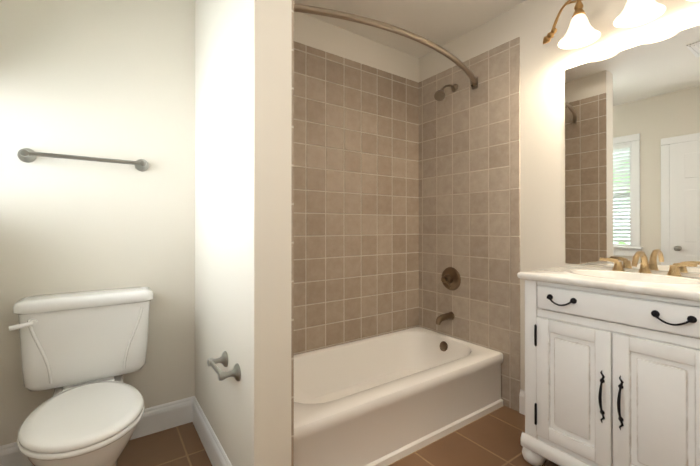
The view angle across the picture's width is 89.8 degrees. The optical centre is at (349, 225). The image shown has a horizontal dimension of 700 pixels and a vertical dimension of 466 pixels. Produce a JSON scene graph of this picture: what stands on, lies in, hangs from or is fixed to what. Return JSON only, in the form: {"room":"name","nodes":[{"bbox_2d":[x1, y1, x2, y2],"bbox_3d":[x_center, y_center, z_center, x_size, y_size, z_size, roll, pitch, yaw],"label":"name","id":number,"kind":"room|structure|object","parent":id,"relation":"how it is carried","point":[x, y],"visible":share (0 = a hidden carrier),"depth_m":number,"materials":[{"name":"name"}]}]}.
{"room":"bathroom","nodes":[
{"label":"bathroom","id":0,"kind":"room"},
{"bbox_2d":[0,0,194,445],"bbox_3d":[-1.379,-0.114,1.898,1.290,2.590,0.100,0,0,-35],"label":"wall","id":1,"kind":"structure","parent":0,"point":[111,79],"depth_m":1.87,"materials":[{"name":"beige paint"}]},
{"bbox_2d":[17,148,148,171],"bbox_3d":[-1.347,-0.340,1.810,0.550,0.070,0.082,0,0,-35],"label":"towel rail","id":2,"kind":"object","parent":1,"relation":"attached to","point":[27,155],"visible":1,"depth_m":1.75,"materials":[{"name":"silver metal"}]},
{"bbox_2d":[0,396,192,465],"bbox_3d":[-1.362,1.108,1.835,0.990,0.145,0.016,0,0,-35],"label":"baseboard","id":3,"kind":"structure","parent":1,"relation":"attached to","point":[161,417],"depth_m":2.00,"materials":[{"name":"white wood"}]},
{"bbox_2d":[195,0,291,465],"bbox_3d":[-0.602,-0.115,1.783,0.150,2.590,1.080,0,0,-35],"label":"wall","id":4,"kind":"structure","parent":0,"point":[243,91],"depth_m":1.39,"materials":[{"name":"beige paint"}]},
{"bbox_2d":[191,396,231,465],"bbox_3d":[-0.651,1.107,1.704,0.016,0.145,1.046,0,0,-35],"label":"baseboard","id":5,"kind":"structure","parent":4,"relation":"attached to","point":[217,456],"depth_m":1.81,"materials":[{"name":"white wood"}]},
{"bbox_2d":[207,351,240,380],"bbox_3d":[-0.545,0.604,1.496,0.082,0.070,0.246,0,0,-35],"label":"toilet paper holder","id":6,"kind":"object","parent":4,"relation":"attached to","point":[235,372],"visible":1,"depth_m":1.44,"materials":[{"name":"silver metal"}]},
{"bbox_2d":[117,405,558,465],"bbox_3d":[0.179,1.203,1.117,2.950,0.050,3.160,0,0,-35],"label":"floor","id":7,"kind":"structure","parent":0,"point":[493,438],"depth_m":1.86,"materials":[{"name":"tile"}]},
{"bbox_2d":[9,287,153,465],"bbox_3d":[-1.129,0.757,1.510,0.545,0.845,0.799,0,0,-35],"label":"toilet","id":8,"kind":"object","parent":7,"relation":"on","point":[83,353],"visible":1,"depth_m":1.57,"materials":[{"name":"white ceramic"}]},
{"bbox_2d":[294,326,502,465],"bbox_3d":[0.163,1.007,2.177,1.536,0.350,0.763,0,0,-35],"label":"bathtub","id":9,"kind":"object","parent":7,"relation":"on","point":[387,399],"visible":0.79,"depth_m":2.02,"materials":[{"name":"white ceramic"}]},
{"bbox_2d":[517,251,699,465],"bbox_3d":[1.245,0.649,1.557,0.498,1.062,0.810,0,0,-35],"label":"bathroom vanity","id":10,"kind":"object","parent":7,"relation":"on","point":[612,367],"visible":1,"depth_m":1.45,"materials":[{"name":"paint"}]},
{"bbox_2d":[600,251,696,276],"bbox_3d":[1.347,0.174,1.631,0.176,0.111,0.362,0,0,-35],"label":"faucet","id":11,"kind":"object","parent":10,"relation":"on","point":[617,271],"depth_m":1.65,"materials":[{"name":"gold metal"}]},
{"bbox_2d":[294,12,418,82],"bbox_3d":[-0.054,-0.112,2.570,1.670,2.590,0.100,0,0,-35],"label":"wall","id":12,"kind":"structure","parent":0,"point":[310,31],"depth_m":2.56,"materials":[{"name":"beige paint"}]},
{"bbox_2d":[294,41,418,354],"bbox_3d":[-0.060,-0.007,2.499,1.560,2.380,0.010,0,0,-35],"label":"wall tile","id":13,"kind":"structure","parent":12,"relation":"attached to","point":[356,201],"depth_m":2.55,"materials":[{"name":"beige tile"}]},
{"bbox_2d":[294,0,526,57],"bbox_3d":[0.179,-1.437,1.126,2.950,0.050,3.160,0,0,-35],"label":"ceiling","id":14,"kind":"structure","parent":0,"point":[440,22],"depth_m":2.37,"materials":[{"name":"white paint"}]},
{"bbox_2d":[419,0,699,390],"bbox_3d":[1.406,-0.115,1.854,0.100,2.590,2.950,0,0,-35],"label":"wall","id":15,"kind":"structure","parent":0,"point":[543,67],"depth_m":2.11,"materials":[{"name":"beige paint"}]},
{"bbox_2d":[419,41,509,407],"bbox_3d":[0.809,-0.007,2.610,0.010,2.380,0.805,0,0,-35],"label":"wall tile","id":16,"kind":"structure","parent":15,"relation":"attached to","point":[464,180],"depth_m":2.53,"materials":[{"name":"beige tile"}]},
{"bbox_2d":[294,3,477,88],"bbox_3d":[0.310,-1.009,1.974,1.549,0.074,0.223,0,0,-35],"label":"shower rod","id":17,"kind":"object","parent":16,"relation":"attached to","point":[308,9],"visible":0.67,"depth_m":1.77,"materials":[{"name":"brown metal"}]},
{"bbox_2d":[435,312,453,324],"bbox_3d":[0.698,0.690,2.612,0.165,0.076,0.062,0,0,-35],"label":"tub spout","id":18,"kind":"object","parent":16,"relation":"attached to","point":[444,317],"visible":1,"depth_m":2.59,"materials":[{"name":"brown metal"}]},
{"bbox_2d":[434,84,457,100],"bbox_3d":[0.702,-0.980,2.561,0.224,0.165,0.087,0,0,-35],"label":"shower head","id":19,"kind":"object","parent":16,"relation":"attached to","point":[439,95],"visible":1,"depth_m":2.53},
{"bbox_2d":[441,267,460,290],"bbox_3d":[0.726,0.403,2.633,0.097,0.176,0.176,0,0,-35],"label":"tub valve","id":20,"kind":"object","parent":16,"relation":"attached to","point":[451,279],"visible":1,"depth_m":2.62,"materials":[{"name":"brown metal"}]},
{"bbox_2d":[510,37,519,411],"bbox_3d":[1.058,-0.008,2.253,0.011,2.380,0.065,0,0,-35],"label":"right wall tile edge","id":21,"kind":"structure","parent":15,"relation":"attached to","point":[514,220],"depth_m":2.25,"materials":[{"name":"beige tile"}]},
{"bbox_2d":[519,389,524,414],"bbox_3d":[1.155,1.109,2.108,0.016,0.145,0.278,0,0,-35],"label":"baseboard","id":22,"kind":"structure","parent":15,"relation":"attached to","point":[522,393],"depth_m":2.21,"materials":[{"name":"white wood"}]},
{"bbox_2d":[543,0,600,48],"label":"light fixture","id":23,"kind":"object","parent":15,"relation":"attached to","point":[582,32],"depth_m":1.85,"materials":[{"name":"white glass"}]},
{"bbox_2d":[565,24,699,273],"bbox_3d":[1.450,-0.338,1.699,0.005,1.105,0.758,0,0,-35],"label":"wall mirror","id":24,"kind":"object","parent":15,"relation":"attached to","point":[632,151],"visible":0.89,"depth_m":1.74,"materials":[{"name":"clear glass"}]},
{"bbox_2d":[613,0,665,27],"label":"light fixture","id":25,"kind":"object","parent":15,"relation":"attached to","point":[635,12],"depth_m":1.65,"materials":[{"name":"white glass"}]}
]}

